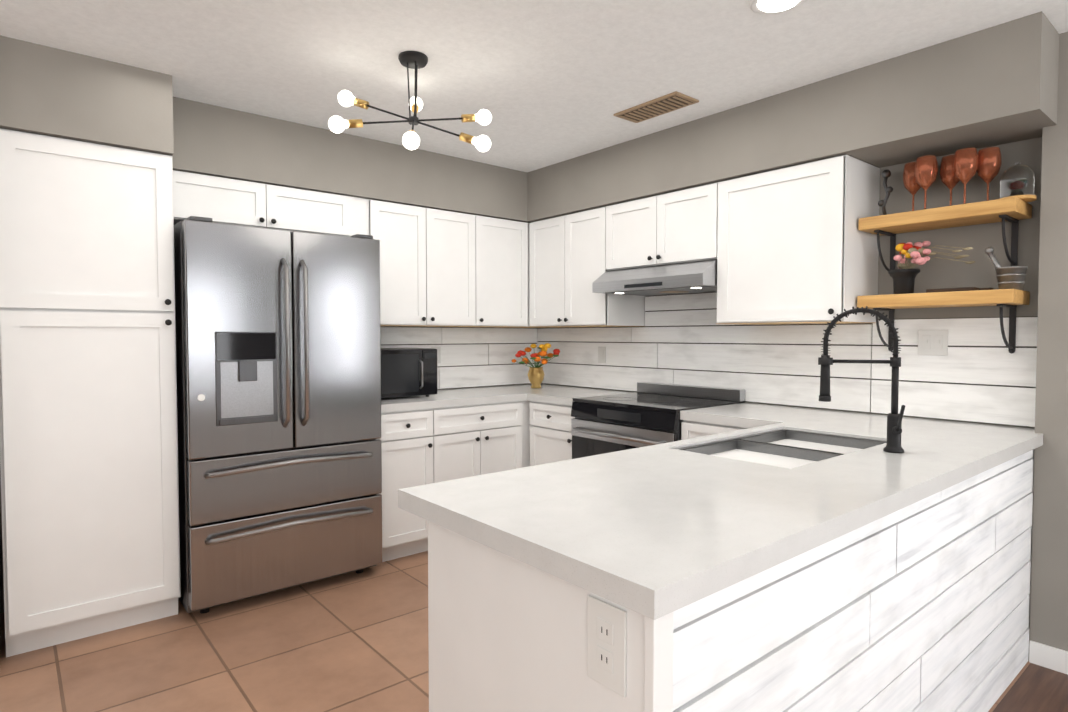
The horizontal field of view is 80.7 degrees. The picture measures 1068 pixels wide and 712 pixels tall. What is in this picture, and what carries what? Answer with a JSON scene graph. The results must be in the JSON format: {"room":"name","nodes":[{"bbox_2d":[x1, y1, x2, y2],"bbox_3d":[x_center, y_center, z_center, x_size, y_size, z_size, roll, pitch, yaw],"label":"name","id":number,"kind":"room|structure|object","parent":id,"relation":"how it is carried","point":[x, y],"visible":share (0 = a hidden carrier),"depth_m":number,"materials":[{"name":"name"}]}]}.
{"room":"kitchen","nodes":[
{"label":"kitchen","id":0,"kind":"room"},
{"bbox_2d":[0,326,537,612],"bbox_3d":[-2.393,-0.026,3.076,6.800,2.445,0.150,-2,2,-40],"label":"wall","id":1,"kind":"structure","parent":0,"point":[1,582],"depth_m":2.94,"materials":[{"name":"beige paint"}]},
{"bbox_2d":[173,170,280,228],"bbox_3d":[-1.686,-0.794,3.314,0.529,0.235,0.347,-2,2,-40],"label":"upper cabinet","id":2,"kind":"object","parent":1,"relation":"attached to","point":[223,200],"depth_m":3.20,"materials":[{"name":"white wood"}]},
{"bbox_2d":[281,186,356,236],"bbox_3d":[-1.360,-0.803,3.586,0.528,0.235,0.347,-2,2,-40],"label":"upper cabinet","id":3,"kind":"object","parent":1,"relation":"attached to","point":[302,210],"depth_m":3.50,"materials":[{"name":"white wood"}]},
{"bbox_2d":[357,198,484,326],"bbox_3d":[-0.765,-0.567,4.092,0.812,0.740,0.347,-2,2,-40],"label":"upper cabinet","id":4,"kind":"object","parent":1,"relation":"attached to","point":[441,268],"depth_m":3.95,"materials":[{"name":"white wood"}]},
{"bbox_2d":[380,327,536,388],"bbox_3d":[-0.614,0.015,4.456,1.667,0.436,0.016,-2,2,-40],"label":"backsplash","id":5,"kind":"structure","parent":1,"relation":"attached to","point":[475,357],"depth_m":4.59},
{"bbox_2d":[431,347,440,362],"bbox_3d":[-0.683,-0.006,4.383,0.072,0.116,0.007,-2,2,-40],"label":"outlet","id":6,"kind":"object","parent":5,"relation":"attached to","point":[438,348],"depth_m":4.40,"materials":[{"name":"white plastic"}]},
{"bbox_2d":[485,216,528,327],"bbox_3d":[-0.349,-0.579,4.439,0.504,0.740,0.347,-2,2,-40],"label":"upper cabinet","id":7,"kind":"object","parent":1,"relation":"attached to","point":[506,241],"depth_m":4.36,"materials":[{"name":"white wood"}]},
{"bbox_2d":[529,326,565,327],"bbox_3d":[-0.027,-0.588,4.709,0.446,0.740,0.347,-2,2,-40],"label":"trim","id":8,"kind":"structure","parent":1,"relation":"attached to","point":[529,326],"depth_m":4.75,"materials":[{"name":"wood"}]},
{"bbox_2d":[0,551,1029,711],"bbox_3d":[-0.084,1.317,0.357,6.800,0.060,7.350,-2,2,-40],"label":"floor","id":9,"kind":"structure","parent":0,"point":[354,641],"depth_m":2.53,"materials":[{"name":"beige tile"}]},
{"bbox_2d":[0,128,180,656],"bbox_3d":[-2.029,0.154,2.861,0.615,2.100,0.648,-2,2,-40],"label":"pantry cabinet","id":10,"kind":"object","parent":9,"relation":"on","point":[89,465],"visible":1,"depth_m":2.62,"materials":[{"name":"white wood"}]},
{"bbox_2d":[174,216,381,613],"bbox_3d":[-1.371,0.275,3.314,0.930,1.828,0.751,-2,2,-40],"label":"fridge","id":11,"kind":"object","parent":9,"relation":"on","point":[278,354],"visible":0.98,"depth_m":3.01,"materials":[{"name":"metal"}]},
{"bbox_2d":[378,407,445,561],"bbox_3d":[-0.903,0.738,3.843,0.408,0.868,0.617,-2,2,-40],"label":"base cabinet","id":12,"kind":"object","parent":9,"relation":"on","point":[425,446],"depth_m":3.61,"materials":[{"name":"white wood"}]},
{"bbox_2d":[446,401,525,480],"bbox_3d":[-0.552,0.728,4.136,0.719,0.868,0.617,-2,2,-40],"label":"base cabinet","id":13,"kind":"object","parent":9,"relation":"on","point":[481,439],"depth_m":3.93,"materials":[{"name":"white wood"}]},
{"bbox_2d":[526,400,529,466],"bbox_3d":[-0.042,0.714,4.563,0.711,0.868,0.617,-2,2,-40],"label":"base cabinet","id":14,"kind":"object","parent":9,"relation":"on","point":[527,402],"depth_m":4.18,"materials":[{"name":"white wood"}]},
{"bbox_2d":[381,384,635,412],"bbox_3d":[-0.267,0.273,4.046,1.673,0.045,1.070,-2,2,-40],"label":"countertop","id":15,"kind":"structure","parent":14,"relation":"on","point":[556,394],"depth_m":4.00,"materials":[{"name":"white stone"}]},
{"bbox_2d":[381,348,436,397],"bbox_3d":[-0.890,0.104,3.894,0.470,0.300,0.410,-2,2,-40],"label":"microwave","id":16,"kind":"object","parent":15,"relation":"on","point":[405,372],"visible":0.6,"depth_m":3.78,"materials":[{"name":"metal"}]},
{"bbox_2d":[512,343,559,387],"bbox_3d":[0.023,0.069,4.562,0.355,0.326,0.344,-2,2,-40],"label":"vase","id":17,"kind":"object","parent":15,"relation":"on","point":[536,374],"visible":1,"depth_m":4.52,"materials":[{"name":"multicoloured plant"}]},
{"bbox_2d":[530,401,574,465],"bbox_3d":[0.343,0.727,4.176,0.617,0.868,0.462,-2,2,-40],"label":"base cabinet","id":18,"kind":"object","parent":9,"relation":"on","point":[550,434],"depth_m":3.99,"materials":[{"name":"white wood"}]},
{"bbox_2d":[571,382,744,458],"bbox_3d":[0.693,0.683,3.666,0.699,0.990,0.760,-2,2,-40],"label":"range","id":19,"kind":"object","parent":9,"relation":"on","point":[646,414],"visible":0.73,"depth_m":3.56,"materials":[{"name":"metal"}]},
{"bbox_2d":[681,420,748,439],"bbox_3d":[1.146,0.759,3.216,0.617,0.868,0.506,-2,2,-40],"label":"base cabinet","id":20,"kind":"object","parent":9,"relation":"on","point":[689,429],"depth_m":3.11,"materials":[{"name":"white wood"}]},
{"bbox_2d":[428,439,1033,711],"bbox_3d":[0.860,0.795,2.102,2.452,0.868,0.831,-2,2,-40],"label":"base cabinet","id":21,"kind":"object","parent":9,"relation":"on","point":[922,605],"visible":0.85,"depth_m":1.41,"materials":[{"name":"white wood"}]},
{"bbox_2d":[398,403,1042,619],"bbox_3d":[0.695,0.419,2.268,2.483,0.221,1.367,-2,2,-40],"label":"countertop","id":22,"kind":"structure","parent":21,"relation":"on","point":[655,532],"depth_m":1.50,"materials":[{"name":"white stone"}]},
{"bbox_2d":[818,306,904,452],"bbox_3d":[1.096,0.074,2.080,0.168,0.478,0.254,-2,2,-40],"label":"faucet","id":23,"kind":"object","parent":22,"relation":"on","point":[894,416],"visible":1,"depth_m":2.06,"materials":[{"name":"black metal"}]},
{"bbox_2d":[0,0,1067,171],"bbox_3d":[-0.084,-1.197,0.274,6.800,0.080,7.350,-2,2,-40],"label":"ceiling","id":24,"kind":"structure","parent":0,"point":[544,83],"depth_m":2.54,"materials":[{"name":"white paint"}]},
{"bbox_2d":[0,35,173,155],"bbox_3d":[-2.047,-1.069,2.819,0.644,0.342,0.634,-2,2,-40],"label":"ceiling soffit","id":25,"kind":"structure","parent":24,"relation":"attached to","point":[52,92],"depth_m":2.58,"materials":[{"name":"beige paint"}]},
{"bbox_2d":[172,97,530,222],"bbox_3d":[-0.870,-1.107,3.982,2.654,0.342,0.360,-2,2,-40],"label":"ceiling soffit","id":26,"kind":"structure","parent":24,"relation":"attached to","point":[216,141],"depth_m":3.53,"materials":[{"name":"beige paint"}]},
{"bbox_2d":[348,51,475,143],"bbox_3d":[-0.498,-1.026,2.600,0.508,0.412,0.408,-2,2,-40],"label":"ceiling light","id":27,"kind":"object","parent":24,"relation":"attached to","point":[416,60],"visible":0.96,"depth_m":2.59,"materials":[{"name":"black metal"}]},
{"bbox_2d":[328,90,491,151],"bbox_3d":[-0.498,-0.973,2.602,0.643,0.389,0.516,-2,2,-40],"label":"bulbs","id":28,"kind":"object","parent":27,"relation":"attached to","point":[410,139],"visible":0.92,"depth_m":2.55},
{"bbox_2d":[614,91,698,122],"bbox_3d":[0.609,-1.243,3.163,0.180,0.016,0.400,-2,2,-40],"label":"ceiling vent","id":29,"kind":"object","parent":24,"relation":"in","point":[667,103],"visible":1,"depth_m":3.13,"materials":[{"name":"brown metal"}]},
{"bbox_2d":[749,0,806,14],"bbox_3d":[0.837,-1.213,2.151,0.190,0.008,0.190,-2,2,-40],"label":"recessed light","id":30,"kind":"object","parent":24,"relation":"in","point":[768,7],"visible":1,"depth_m":2.18,"materials":[{"name":"white plastic"}]},
{"bbox_2d":[527,11,1058,221],"bbox_3d":[1.031,-1.090,3.463,0.404,0.342,2.874,-2,2,-40],"label":"ceiling soffit","id":31,"kind":"object","parent":24,"relation":"attached to","point":[996,85],"depth_m":2.74,"materials":[{"name":"beige paint"}]},
{"bbox_2d":[541,137,1041,428],"bbox_3d":[2.458,-0.002,2.341,0.300,2.445,7.200,-2,2,-40],"label":"wall","id":32,"kind":"structure","parent":0,"point":[939,273],"depth_m":2.77,"materials":[{"name":"beige paint"}]},
{"bbox_2d":[529,205,644,326],"bbox_3d":[0.370,-0.574,4.285,0.382,0.740,0.802,-2,2,-40],"label":"upper cabinet","id":33,"kind":"object","parent":32,"relation":"attached to","point":[567,253],"depth_m":4.13,"materials":[{"name":"white wood"}]},
{"bbox_2d":[613,183,716,269],"bbox_3d":[0.846,-0.725,3.711,0.382,0.400,0.798,-2,2,-40],"label":"upper cabinet","id":34,"kind":"object","parent":32,"relation":"attached to","point":[680,226],"depth_m":3.54,"materials":[{"name":"white wood"}]},
{"bbox_2d":[592,259,716,295],"bbox_3d":[0.800,-0.447,3.682,0.500,0.146,0.793,-2,2,-40],"label":"range hood","id":35,"kind":"object","parent":34,"relation":"attached to","point":[688,277],"visible":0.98,"depth_m":3.52,"materials":[{"name":"metal"}]},
{"bbox_2d":[537,292,1037,427],"bbox_3d":[1.050,-0.063,3.777,0.015,0.636,3.186,-2,2,-40],"label":"backsplash","id":36,"kind":"structure","parent":32,"relation":"attached to","point":[979,373],"depth_m":3.30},
{"bbox_2d":[598,347,605,362],"bbox_3d":[0.480,-0.008,4.443,0.007,0.116,0.072,-2,2,-40],"label":"outlet","id":37,"kind":"object","parent":36,"relation":"attached to","point":[601,350],"depth_m":4.44,"materials":[{"name":"white plastic"}]},
{"bbox_2d":[918,330,947,355],"bbox_3d":[1.806,-0.061,2.851,0.012,0.116,0.120,-2,2,-40],"label":"outlet","id":38,"kind":"object","parent":36,"relation":"attached to","point":[932,342],"depth_m":2.85,"materials":[{"name":"white plastic"}]},
{"bbox_2d":[717,155,879,324],"bbox_3d":[1.291,-0.537,3.184,0.382,0.740,0.706,-2,2,-40],"label":"upper cabinet","id":39,"kind":"object","parent":32,"relation":"attached to","point":[791,245],"depth_m":2.98,"materials":[{"name":"white wood"}]},
{"bbox_2d":[857,197,1031,353],"bbox_3d":[1.756,-0.318,2.725,0.246,0.608,0.584,-2,2,-40],"label":"wall shelves","id":40,"kind":"object","parent":32,"relation":"attached to","point":[1014,210],"visible":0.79,"depth_m":2.62,"materials":[{"name":"brown wood"}]},
{"bbox_2d":[878,169,892,214],"bbox_3d":[1.610,-0.741,2.881,0.055,0.225,0.066,-2,2,-40],"label":"figurine","id":41,"kind":"object","parent":40,"relation":"on","point":[886,174],"visible":0.79,"depth_m":2.87,"materials":[{"name":"metal"}]},
{"bbox_2d":[888,241,974,293],"bbox_3d":[1.724,-0.391,2.739,0.146,0.239,0.333,-2,2,-40],"label":"vase","id":42,"kind":"object","parent":40,"relation":"on","point":[904,275],"visible":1,"depth_m":2.79,"materials":[{"name":"black ceramic"}]},
{"bbox_2d":[903,147,1001,210],"bbox_3d":[1.768,-0.739,2.692,0.158,0.235,0.367,-2,2,-40],"label":"glasses","id":43,"kind":"object","parent":40,"relation":"on","point":[964,165],"visible":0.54,"depth_m":2.67,"materials":[{"name":"orange glass"}]},
{"bbox_2d":[926,287,992,292],"bbox_3d":[1.808,-0.277,2.660,0.170,0.016,0.215,-2,2,-40],"label":"serving board","id":44,"kind":"object","parent":40,"relation":"on","point":[952,289],"visible":0.71,"depth_m":2.60,"materials":[{"name":"brown wood"}]},
{"bbox_2d":[985,247,1027,289],"bbox_3d":[1.913,-0.355,2.547,0.106,0.180,0.138,-2,2,-40],"label":"mortar","id":45,"kind":"object","parent":40,"relation":"on","point":[1011,277],"visible":0.88,"depth_m":2.51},
{"bbox_2d":[1000,161,1036,202],"bbox_3d":[1.925,-0.696,2.506,0.124,0.161,0.124,-2,2,-40],"label":"cloche","id":46,"kind":"object","parent":40,"relation":"on","point":[1017,179],"visible":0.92,"depth_m":2.46,"materials":[{"name":"clear glass"}]},
{"bbox_2d":[993,663,1067,711],"bbox_3d":[2.372,1.321,0.226,3.200,0.060,4.000,-2,2,-40],"label":"floor","id":47,"kind":"structure","parent":0,"point":[1035,688],"depth_m":2.28,"materials":[{"name":"brown wood"}]},
{"bbox_2d":[1029,32,1067,674],"bbox_3d":[2.201,0.000,2.296,0.152,2.445,0.558,-2,2,-40],"label":"wall column","id":48,"kind":"structure","parent":0,"point":[1048,637],"depth_m":2.43,"materials":[{"name":"beige paint"}]}
]}

